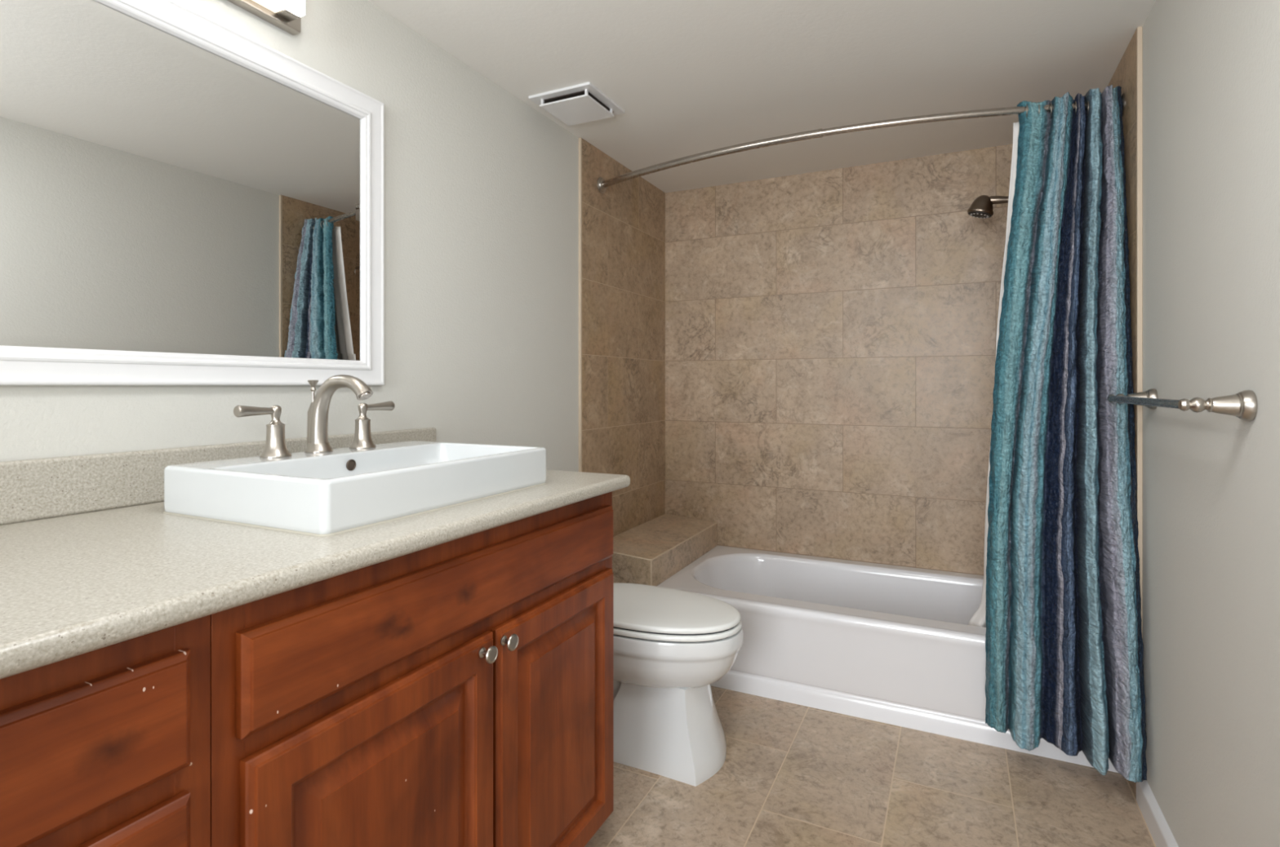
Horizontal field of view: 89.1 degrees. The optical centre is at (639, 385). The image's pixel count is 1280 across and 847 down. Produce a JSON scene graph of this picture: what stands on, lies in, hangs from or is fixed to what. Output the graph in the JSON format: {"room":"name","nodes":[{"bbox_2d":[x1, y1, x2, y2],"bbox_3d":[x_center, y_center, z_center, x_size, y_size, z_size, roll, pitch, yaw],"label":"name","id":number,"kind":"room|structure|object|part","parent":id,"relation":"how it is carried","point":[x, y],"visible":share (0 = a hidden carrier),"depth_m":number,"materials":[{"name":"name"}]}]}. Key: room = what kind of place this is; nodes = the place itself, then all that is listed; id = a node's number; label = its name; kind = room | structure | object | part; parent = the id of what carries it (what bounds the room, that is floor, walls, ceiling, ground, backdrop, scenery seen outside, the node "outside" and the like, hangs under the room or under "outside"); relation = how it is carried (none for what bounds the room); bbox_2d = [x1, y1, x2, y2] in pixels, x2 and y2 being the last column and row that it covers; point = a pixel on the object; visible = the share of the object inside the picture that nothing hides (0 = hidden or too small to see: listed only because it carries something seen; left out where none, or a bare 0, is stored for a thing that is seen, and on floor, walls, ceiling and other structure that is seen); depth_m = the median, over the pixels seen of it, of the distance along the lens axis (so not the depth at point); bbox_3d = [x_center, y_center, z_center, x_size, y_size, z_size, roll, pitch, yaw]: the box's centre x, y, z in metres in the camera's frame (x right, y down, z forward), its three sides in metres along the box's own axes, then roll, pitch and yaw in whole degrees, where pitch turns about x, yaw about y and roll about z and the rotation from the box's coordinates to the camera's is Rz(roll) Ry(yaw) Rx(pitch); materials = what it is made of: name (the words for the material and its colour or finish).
{"room":"bathroom","nodes":[
{"label":"bathroom","id":0,"kind":"room"},
{"bbox_2d":[0,0,665,536],"bbox_3d":[-0.808,0.076,1.566,0.132,2.128,4.247,0,0,26],"label":"wall","id":1,"kind":"structure","parent":0,"point":[482,186],"depth_m":2.03,"materials":[{"name":"grey paint"}]},
{"bbox_2d":[0,0,384,385],"bbox_3d":[-1.005,-0.367,1.012,0.022,0.734,1.518,0,0,26],"label":"wall mirror","id":2,"kind":"object","parent":1,"relation":"attached to","point":[186,199],"visible":1,"depth_m":1.25,"materials":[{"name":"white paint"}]},
{"bbox_2d":[0,427,435,525],"bbox_3d":[-0.907,0.169,1.215,0.020,0.099,1.449,0,0,26],"label":"backsplash","id":3,"kind":"structure","parent":1,"relation":"attached to","point":[35,489],"depth_m":1.13,"materials":[{"name":"beige stone"}]},
{"bbox_2d":[227,0,305,35],"bbox_3d":[-0.988,-0.861,0.985,0.076,0.129,1.065,0,0,26],"label":"vanity light","id":4,"kind":"object","parent":1,"relation":"attached to","point":[286,15],"visible":1,"depth_m":1.40,"materials":[{"name":"silver metal"}]},
{"bbox_2d":[252,0,284,13],"bbox_3d":[-0.985,-0.866,0.984,0.028,0.113,0.939,0,0,26],"label":"diffuser","id":5,"kind":"object","parent":4,"relation":"attached to","point":[258,6],"depth_m":1.38,"materials":[{"name":"white glass"}]},
{"bbox_3d":[-0.962,-0.868,0.972,0.018,0.115,1.013,0,0,26],"label":"glass","id":6,"kind":"part","parent":4,"relation":"part of","materials":[{"name":"white glass"}]},
{"bbox_2d":[578,137,582,471],"bbox_3d":[-0.238,0.076,2.597,0.012,2.128,0.011,0,0,26],"label":"trim","id":7,"kind":"structure","parent":1,"relation":"attached to","point":[580,139],"depth_m":2.59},
{"bbox_2d":[596,93,1124,194],"bbox_3d":[0.608,-0.842,2.274,1.792,0.069,0.224,0,0,26],"label":"shower curtain rod","id":8,"kind":"object","parent":1,"relation":"attached to","point":[602,184],"visible":0.9,"depth_m":2.17,"materials":[{"name":"silver metal"}]},
{"bbox_2d":[968,121,1019,627],"bbox_3d":[1.265,0.064,2.058,0.403,1.772,0.151,0,0,26],"label":"liner","id":9,"kind":"object","parent":8,"relation":"hanging from","point":[978,620],"visible":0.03,"depth_m":2.08,"materials":[{"name":"white fabric"}]},
{"bbox_2d":[1026,104,1027,117],"bbox_3d":[1.180,-0.835,1.986,0.003,0.046,0.046,0,0,26],"label":"curtain ring","id":10,"kind":"object","parent":8,"relation":"hanging from","point":[1026,104],"visible":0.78,"depth_m":1.97,"materials":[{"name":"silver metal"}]},
{"bbox_2d":[1049,102,1052,118],"bbox_3d":[1.247,-0.835,1.975,0.003,0.046,0.046,0,0,26],"label":"curtain ring","id":11,"kind":"object","parent":8,"relation":"hanging from","point":[1051,104],"visible":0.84,"depth_m":1.96,"materials":[{"name":"silver metal"}]},
{"bbox_2d":[985,84,1146,782],"bbox_3d":[1.213,0.079,1.885,0.367,1.938,0.282,0,0,23],"label":"shower curtain","id":12,"kind":"object","parent":8,"relation":"hanging from","point":[1064,646],"visible":0.99,"depth_m":1.89,"materials":[{"name":"fabric"}]},
{"bbox_2d":[368,0,1155,192],"bbox_3d":[-0.420,-1.028,0.164,2.056,0.080,6.427,0,0,26],"label":"ceiling","id":13,"kind":"structure","parent":0,"point":[688,77],"depth_m":2.00,"materials":[{"name":"paint"}]},
{"bbox_2d":[528,81,625,125],"bbox_3d":[-0.217,-0.971,2.280,0.241,0.034,0.250,0,0,26],"label":"exhaust fan","id":14,"kind":"object","parent":13,"relation":"attached to","point":[582,103],"visible":1,"depth_m":2.22,"materials":[{"name":"white paint"}]},
{"bbox_2d":[544,90,613,112],"bbox_3d":[-0.217,-0.982,2.280,0.181,0.012,0.190,0,0,26],"label":"grille","id":15,"kind":"object","parent":14,"relation":"attached to","point":[571,94],"depth_m":2.20,"materials":[{"name":"white plastic"}]},
{"bbox_2d":[665,143,1013,575],"bbox_3d":[0.962,0.076,2.999,1.816,2.128,0.120,0,0,26],"label":"wall","id":16,"kind":"structure","parent":0,"point":[830,335],"depth_m":2.96,"materials":[{"name":"tile"}]},
{"bbox_2d":[584,686,1155,846],"bbox_3d":[-0.420,1.170,0.164,2.056,0.060,6.427,0,0,26],"label":"floor","id":17,"kind":"structure","parent":0,"point":[791,775],"depth_m":1.80,"materials":[{"name":"tile"}]},
{"bbox_2d":[0,614,210,846],"bbox_3d":[-0.846,0.694,0.650,0.614,0.892,0.468,0,0,26],"label":"base cabinet","id":18,"kind":"object","parent":17,"relation":"on","point":[109,746],"visible":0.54,"depth_m":0.64,"materials":[{"name":"brown wood"}]},
{"bbox_3d":[-0.580,0.580,0.518,0.019,0.276,0.418,0,0,26],"label":"drawer","id":19,"kind":"part","parent":18,"relation":"part of","materials":[{"name":"brown wood"}]},
{"bbox_2d":[210,491,613,846],"bbox_3d":[-0.523,0.694,1.284,0.639,0.892,0.951,0,0,26],"label":"base cabinet","id":20,"kind":"object","parent":17,"relation":"on","point":[459,692],"visible":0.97,"depth_m":1.02,"materials":[{"name":"brown wood"}]},
{"bbox_2d":[0,427,630,679],"bbox_3d":[-0.627,0.183,1.079,0.642,0.128,1.451,0,0,26],"label":"countertop","id":21,"kind":"structure","parent":20,"relation":"on","point":[91,558],"depth_m":0.89,"materials":[{"name":"beige stone"}]},
{"bbox_2d":[233,374,395,457],"bbox_3d":[-0.613,0.058,1.323,0.176,0.159,0.361,0,0,26],"label":"faucet","id":22,"kind":"object","parent":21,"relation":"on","point":[275,446],"visible":1,"depth_m":1.33,"materials":[{"name":"silver metal"}]},
{"bbox_3d":[-0.717,0.047,1.214,0.022,0.022,0.073,0,0,26],"label":"lever","id":23,"kind":"part","parent":22,"relation":"part of","materials":[{"name":"silver metal"}]},
{"bbox_3d":[-0.702,0.087,1.253,0.054,0.098,0.054,0,0,26],"label":"handle","id":24,"kind":"part","parent":22,"relation":"part of","materials":[{"name":"silver metal"}]},
{"bbox_3d":[-0.682,0.050,1.357,0.005,0.080,0.005,0,0,11],"label":"lift rod","id":25,"kind":"part","parent":22,"relation":"part of","materials":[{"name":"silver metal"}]},
{"bbox_3d":[-0.682,0.000,1.357,0.021,0.024,0.021,0,0,26],"label":"rod knob","id":26,"kind":"part","parent":22,"relation":"part of","materials":[{"name":"silver metal"}]},
{"bbox_3d":[-0.610,0.058,1.322,0.170,0.159,0.045,0,0,26],"label":"spout","id":27,"kind":"part","parent":22,"relation":"part of","materials":[{"name":"silver metal"}]},
{"bbox_3d":[-0.612,0.087,1.437,0.054,0.098,0.054,0,0,26],"label":"handle","id":28,"kind":"part","parent":22,"relation":"part of","materials":[{"name":"silver metal"}]},
{"bbox_3d":[-0.590,0.047,1.473,0.022,0.022,0.073,0,0,26],"label":"lever","id":29,"kind":"part","parent":22,"relation":"part of","materials":[{"name":"silver metal"}]},
{"bbox_2d":[162,440,546,537],"bbox_3d":[-0.511,0.177,1.280,0.411,0.081,0.574,0,0,26],"label":"sink","id":30,"kind":"object","parent":21,"relation":"in","point":[340,491],"visible":0.99,"depth_m":1.09,"materials":[{"name":"white ceramic"}]},
{"bbox_3d":[-0.363,0.733,0.962,0.019,0.586,0.450,0,0,26],"label":"door","id":31,"kind":"part","parent":20,"relation":"part of","materials":[{"name":"brown wood"}]},
{"bbox_3d":[-0.266,0.350,1.161,0.019,0.123,0.902,0,0,26],"label":"blank drawer","id":32,"kind":"part","parent":20,"relation":"part of","materials":[{"name":"brown wood"}]},
{"bbox_3d":[-0.262,0.461,1.118,0.026,0.030,0.030,0,0,26],"label":"knob","id":33,"kind":"part","parent":20,"relation":"part of","materials":[{"name":"silver metal"}]},
{"bbox_3d":[-0.236,0.461,1.171,0.026,0.030,0.030,0,0,26],"label":"knob","id":34,"kind":"part","parent":20,"relation":"part of","materials":[{"name":"silver metal"}]},
{"bbox_3d":[-0.164,0.733,1.370,0.019,0.586,0.440,0,0,26],"label":"door","id":35,"kind":"part","parent":20,"relation":"part of","materials":[{"name":"brown wood"}]},
{"bbox_2d":[612,513,717,593],"bbox_3d":[0.087,0.898,2.929,0.282,0.484,0.772,0,0,26],"label":"tiled bench","id":36,"kind":"object","parent":17,"relation":"on","point":[650,553],"visible":0.38,"depth_m":2.78,"materials":[{"name":"tile"}]},
{"bbox_2d":[613,582,742,786],"bbox_3d":[-0.049,0.762,2.095,0.775,0.756,0.476,0,0,26],"label":"toilet","id":37,"kind":"object","parent":17,"relation":"on","point":[670,646],"visible":0.52,"depth_m":1.91,"materials":[{"name":"white ceramic"}]},
{"bbox_3d":[0.045,0.698,2.050,0.551,0.022,0.368,0,0,26],"label":"lid","id":38,"kind":"part","parent":37,"relation":"part of","materials":[{"name":"white plastic"}]},
{"bbox_3d":[0.049,0.722,2.048,0.549,0.017,0.372,0,0,26],"label":"seat","id":39,"kind":"part","parent":37,"relation":"part of","materials":[{"name":"white plastic"}]},
{"bbox_3d":[0.037,0.821,2.053,0.583,0.174,0.380,0,0,26],"label":"bowl","id":40,"kind":"part","parent":37,"relation":"part of","materials":[{"name":"white ceramic"}]},
{"bbox_2d":[656,546,1118,773],"bbox_3d":[0.897,0.965,2.545,1.508,0.351,0.750,0,0,26],"label":"bathtub","id":41,"kind":"object","parent":17,"relation":"on","point":[888,644],"visible":0.56,"depth_m":2.31,"materials":[{"name":"white ceramic"}]},
{"bbox_2d":[1107,0,1279,846],"bbox_3d":[0.922,0.076,0.723,0.132,2.128,4.247,0,0,26],"label":"wall","id":42,"kind":"structure","parent":0,"point":[1211,68],"depth_m":1.31,"materials":[{"name":"grey paint"}]},
{"bbox_2d":[967,195,1008,218],"bbox_3d":[1.399,-0.657,2.322,0.412,0.083,0.088,0,0,26],"label":"shower","id":43,"kind":"object","parent":42,"relation":"attached to","point":[981,207],"visible":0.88,"depth_m":2.36,"materials":[{"name":"silver metal"}]},
{"bbox_2d":[1136,26,1142,639],"bbox_3d":[1.378,0.033,1.794,0.012,2.043,0.011,0,0,26],"label":"trim","id":44,"kind":"structure","parent":42,"relation":"attached to","point":[1140,29],"depth_m":1.79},
{"bbox_2d":[1136,780,1178,846],"bbox_3d":[0.679,1.101,0.367,0.016,0.078,3.155,0,0,26],"label":"baseboard","id":45,"kind":"structure","parent":42,"relation":"attached to","point":[1161,833],"depth_m":1.64,"materials":[{"name":"white paint"}]},
{"bbox_2d":[1107,388,1257,421],"bbox_3d":[1.147,0.035,1.422,0.100,0.054,0.663,0,0,26],"label":"towel bar","id":46,"kind":"object","parent":42,"relation":"attached to","point":[1243,405],"visible":1,"depth_m":1.15,"materials":[{"name":"silver metal"}]},
{"bbox_3d":[1.280,0.035,1.695,0.100,0.054,0.054,0,0,26],"label":"post","id":47,"kind":"part","parent":46,"relation":"part of","materials":[{"name":"silver metal"}]},
{"bbox_3d":[1.013,0.035,1.148,0.100,0.054,0.054,0,0,26],"label":"post","id":48,"kind":"part","parent":46,"relation":"part of","materials":[{"name":"silver metal"}]}
]}

